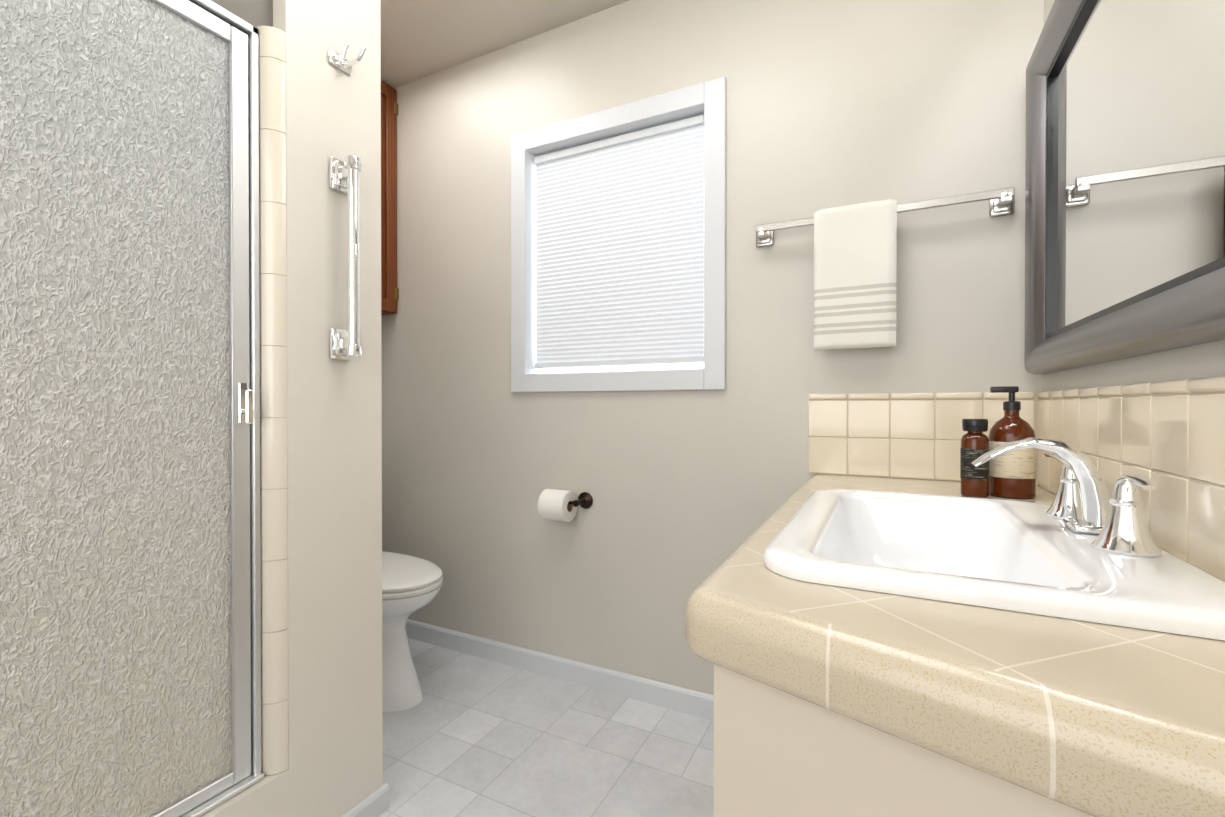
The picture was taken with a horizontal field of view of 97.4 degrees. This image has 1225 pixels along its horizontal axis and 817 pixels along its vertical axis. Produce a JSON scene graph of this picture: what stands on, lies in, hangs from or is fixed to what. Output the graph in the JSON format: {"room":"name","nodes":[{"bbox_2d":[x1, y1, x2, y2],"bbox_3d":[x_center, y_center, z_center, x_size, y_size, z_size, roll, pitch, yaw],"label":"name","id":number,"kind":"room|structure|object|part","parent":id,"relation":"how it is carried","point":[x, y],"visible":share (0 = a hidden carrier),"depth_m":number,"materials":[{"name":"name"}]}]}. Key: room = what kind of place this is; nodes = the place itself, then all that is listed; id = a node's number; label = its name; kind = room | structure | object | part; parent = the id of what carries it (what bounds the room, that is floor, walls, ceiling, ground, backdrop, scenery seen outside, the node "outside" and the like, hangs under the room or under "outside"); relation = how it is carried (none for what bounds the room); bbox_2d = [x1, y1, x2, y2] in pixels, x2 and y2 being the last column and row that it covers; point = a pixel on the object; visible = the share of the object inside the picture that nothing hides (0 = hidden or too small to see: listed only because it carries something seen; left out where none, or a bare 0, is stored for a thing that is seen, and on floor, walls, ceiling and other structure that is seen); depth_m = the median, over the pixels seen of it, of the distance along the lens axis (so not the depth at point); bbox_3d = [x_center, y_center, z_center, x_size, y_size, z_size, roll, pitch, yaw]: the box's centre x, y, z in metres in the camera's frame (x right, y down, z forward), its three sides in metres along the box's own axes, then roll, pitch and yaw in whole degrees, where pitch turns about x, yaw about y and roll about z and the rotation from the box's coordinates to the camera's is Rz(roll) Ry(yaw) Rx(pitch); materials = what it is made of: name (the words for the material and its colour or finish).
{"room":"bathroom","nodes":[
{"label":"bathroom","id":0,"kind":"room"},
{"bbox_2d":[211,0,272,27],"bbox_3d":[-0.952,-1.121,0.880,0.115,0.634,0.712,0,0,27],"label":"wall","id":1,"kind":"structure","parent":0,"point":[256,13],"depth_m":1.14,"materials":[{"name":"paint"}]},
{"bbox_2d":[200,769,288,816],"bbox_3d":[-0.932,0.907,0.883,0.160,0.250,0.712,0,0,27],"label":"wall","id":2,"kind":"structure","parent":0,"point":[267,796],"depth_m":1.11,"materials":[{"name":"tile"}]},
{"bbox_2d":[180,0,263,816],"bbox_3d":[-0.905,-0.007,0.849,0.052,1.577,0.658,0,0,27],"label":"door frame","id":3,"kind":"structure","parent":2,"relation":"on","point":[251,32],"depth_m":1.13,"materials":[{"name":"silver metal"}]},
{"bbox_2d":[0,0,250,816],"bbox_3d":[-0.907,-0.002,0.850,0.028,1.546,0.626,0,0,27],"label":"shower door","id":4,"kind":"structure","parent":3,"relation":"attached to","point":[125,623],"depth_m":0.94,"materials":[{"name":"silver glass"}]},
{"bbox_3d":[-0.907,-0.002,0.850,0.028,1.546,0.626,0,0,27],"label":"frame","id":5,"kind":"part","parent":4,"relation":"part of","materials":[{"name":"silver metal"}]},
{"bbox_2d":[238,382,252,423],"bbox_3d":[-0.751,-0.011,1.103,0.030,0.085,0.016,0,0,27],"label":"door handle","id":6,"kind":"object","parent":4,"relation":"attached to","point":[245,404],"depth_m":1.10,"materials":[{"name":"silver metal"}]},
{"bbox_2d":[273,0,382,816],"bbox_3d":[-1.086,-0.206,1.489,0.990,2.470,0.243,0,0,27],"label":"wall","id":7,"kind":"structure","parent":0,"point":[334,514],"depth_m":1.25,"materials":[{"name":"paint"}]},
{"bbox_2d":[257,26,287,774],"bbox_3d":[-0.739,-0.014,1.156,0.067,1.583,0.038,0,0,27],"label":"tile","id":8,"kind":"structure","parent":7,"relation":"attached to","point":[273,395],"depth_m":1.14,"materials":[{"name":"beige tile"}]},
{"bbox_2d":[329,155,361,360],"bbox_3d":[-0.613,-0.347,1.250,0.069,0.467,0.052,0,0,27],"label":"grab bar","id":9,"kind":"object","parent":7,"relation":"attached to","point":[345,179],"visible":1,"depth_m":1.23,"materials":[{"name":"silver metal"}]},
{"bbox_2d":[328,43,365,74],"bbox_3d":[-0.602,-0.823,1.245,0.091,0.058,0.060,0,0,27],"label":"robe hook","id":10,"kind":"object","parent":7,"relation":"attached to","point":[341,62],"visible":0.98,"depth_m":1.25,"materials":[{"name":"silver metal"}]},
{"bbox_2d":[342,783,389,816],"bbox_3d":[-0.627,0.999,1.294,0.011,0.062,0.215,0,0,27],"label":"baseboard","id":11,"kind":"structure","parent":7,"relation":"attached to","point":[376,803],"depth_m":1.35,"materials":[{"name":"white wood"}]},
{"bbox_2d":[380,0,628,88],"bbox_3d":[-0.603,-1.487,0.767,2.737,0.100,2.870,0,0,27],"label":"ceiling","id":12,"kind":"structure","parent":0,"point":[420,39],"depth_m":2.04,"materials":[{"name":"paint"}]},
{"bbox_2d":[379,638,713,816],"bbox_3d":[-0.603,1.083,0.784,2.737,0.100,2.870,0,0,27],"label":"floor","id":13,"kind":"structure","parent":0,"point":[468,735],"depth_m":1.62,"materials":[{"name":"tile"}]},
{"bbox_2d":[382,551,442,711],"bbox_3d":[-0.953,0.628,2.001,0.754,0.795,0.450,0,0,27],"label":"toilet","id":14,"kind":"object","parent":13,"relation":"on","point":[411,584],"visible":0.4,"depth_m":1.86,"materials":[{"name":"white ceramic"}]},
{"bbox_3d":[-0.868,0.585,1.957,0.560,0.029,0.376,0,0,27],"label":"lid","id":15,"kind":"part","parent":14,"relation":"part of","materials":[{"name":"white plastic"}]},
{"bbox_3d":[-0.866,0.612,1.957,0.559,0.018,0.376,0,0,27],"label":"seat","id":16,"kind":"part","parent":14,"relation":"part of","materials":[{"name":"white plastic"}]},
{"bbox_2d":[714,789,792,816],"bbox_3d":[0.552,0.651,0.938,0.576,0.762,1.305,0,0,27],"label":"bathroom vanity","id":17,"kind":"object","parent":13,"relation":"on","point":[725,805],"depth_m":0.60,"materials":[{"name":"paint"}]},
{"bbox_2d":[685,474,1224,816],"bbox_3d":[0.547,0.239,0.917,0.568,0.075,1.342,0,0,27],"label":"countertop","id":18,"kind":"structure","parent":17,"relation":"on","point":[830,700],"depth_m":0.47,"materials":[{"name":"beige tile"}]},
{"bbox_2d":[960,419,989,497],"bbox_3d":[0.825,0.112,1.226,0.055,0.176,0.055,0,0,27],"label":"lotion bottle","id":19,"kind":"object","parent":18,"relation":"on","point":[974,446],"visible":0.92,"depth_m":1.21,"materials":[{"name":"orange glass"}]},
{"bbox_2d":[745,485,1224,640],"bbox_3d":[0.528,0.262,0.838,0.473,0.164,0.644,0,0,27],"label":"sink","id":20,"kind":"object","parent":18,"relation":"in","point":[907,542],"depth_m":0.68,"materials":[{"name":"white ceramic"}]},
{"bbox_2d":[988,386,1036,498],"bbox_3d":[0.910,0.075,1.227,0.090,0.250,0.090,0,0,27],"label":"soap bottle","id":21,"kind":"object","parent":18,"relation":"on","point":[1012,474],"visible":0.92,"depth_m":1.20,"materials":[{"name":"orange glass"}]},
{"bbox_2d":[969,437,1175,556],"bbox_3d":[0.653,0.113,0.813,0.182,0.136,0.428,0,0,27],"label":"faucet","id":22,"kind":"object","parent":18,"relation":"on","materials":[{"name":"silver metal"}]},
{"bbox_2d":[381,0,1043,694],"bbox_3d":[0.018,-0.210,2.002,2.737,2.470,0.120,0,0,27],"label":"wall","id":23,"kind":"structure","parent":0,"point":[833,103],"depth_m":1.83,"materials":[{"name":"paint"}]},
{"bbox_2d":[406,619,713,720],"bbox_3d":[-0.243,0.986,2.067,1.977,0.078,0.012,0,0,27],"label":"baseboard","id":24,"kind":"structure","parent":23,"relation":"attached to","point":[678,698],"depth_m":2.02,"materials":[{"name":"white wood"}]},
{"bbox_2d":[538,489,592,521],"bbox_3d":[-0.184,0.354,1.970,0.190,0.112,0.125,0,0,27],"label":"paper holder","id":25,"kind":"object","parent":23,"relation":"attached to","point":[557,505],"visible":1,"depth_m":1.94,"materials":[{"name":"white paper"}]},
{"bbox_2d":[525,103,703,373],"bbox_3d":[0.003,-0.569,1.979,0.719,0.872,0.100,0,0,27],"label":"window frame","id":26,"kind":"structure","parent":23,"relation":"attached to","point":[530,240],"depth_m":2.10,"materials":[{"name":"white wood"}]},
{"bbox_2d":[534,114,703,164],"bbox_3d":[0.007,-0.977,1.985,0.691,0.029,0.042,0,0,27],"label":"blind headrail","id":27,"kind":"object","parent":26,"relation":"attached to","point":[632,136],"visible":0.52,"depth_m":1.95,"materials":[{"name":"white"}]},
{"bbox_2d":[542,363,703,373],"bbox_3d":[0.028,-0.569,2.028,0.759,0.912,0.010,0,0,27],"label":"window sill","id":28,"kind":"structure","parent":26,"relation":"attached to","point":[658,366],"depth_m":2.01,"materials":[{"name":"white"}]},
{"bbox_2d":[511,77,725,391],"bbox_3d":[-0.004,-0.569,1.964,0.859,1.012,0.069,0,0,27],"label":"window","id":29,"kind":"structure","parent":23,"relation":"in","point":[630,250],"depth_m":1.94,"materials":[{"name":"white"}]},
{"bbox_3d":[0.005,-0.169,1.986,0.691,0.022,0.026,0,0,27],"label":"window blind bottom rail","id":30,"kind":"part","parent":29,"relation":"part of","materials":[{"name":"white plastic"}]},
{"bbox_2d":[536,124,703,362],"bbox_3d":[0.004,-0.571,1.980,0.687,0.783,0.002,0,0,27],"label":"shade","id":31,"kind":"object","parent":29,"relation":"attached to","point":[620,228],"depth_m":1.96,"materials":[{"name":"white fabric"}]},
{"bbox_2d":[755,187,1014,349],"bbox_3d":[0.733,-0.372,1.520,0.666,0.406,0.091,0,0,27],"label":"towel bar","id":32,"kind":"object","parent":23,"relation":"attached to","point":[855,256],"visible":1,"depth_m":1.50,"materials":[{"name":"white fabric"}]},
{"bbox_2d":[814,199,896,349],"bbox_3d":[0.683,-0.372,1.521,0.211,0.406,0.049,0,0,27],"label":"towel","id":33,"kind":"object","parent":32,"relation":"hanging from","point":[855,246],"depth_m":1.50,"materials":[{"name":"fabric"}]},
{"bbox_2d":[1042,0,1224,391],"bbox_3d":[0.537,-0.198,0.131,0.120,2.470,2.750,0,0,27],"label":"wall","id":34,"kind":"structure","parent":0,"point":[1204,360],"depth_m":0.83,"materials":[{"name":"paint"}]},
{"bbox_2d":[808,376,1224,581],"bbox_3d":[0.549,0.081,0.917,0.566,0.242,1.337,0,0,27],"label":"backsplash","id":35,"kind":"structure","parent":34,"relation":"attached to","point":[1168,437],"depth_m":1.00,"materials":[{"name":"beige tile"}]},
{"bbox_2d":[1025,0,1224,373],"bbox_3d":[0.819,-0.472,0.876,0.050,0.778,1.058,0,0,27],"label":"mirror","id":36,"kind":"object","parent":34,"relation":"attached to","point":[1125,191],"visible":1,"depth_m":0.87,"materials":[{"name":"grey metal"}]},
{"bbox_3d":[-1.798,-0.205,1.313,0.120,2.470,2.750,0,0,27],"label":"wall","id":37,"kind":"structure","parent":0,"visible":0},
{"bbox_2d":[381,80,398,314],"bbox_3d":[-1.200,-0.930,2.128,0.204,1.008,0.753,0,0,27],"label":"upper cabinet","id":38,"kind":"object","parent":37,"relation":"attached to","point":[389,288],"visible":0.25,"depth_m":2.38,"materials":[{"name":"brown wood"}]}
]}

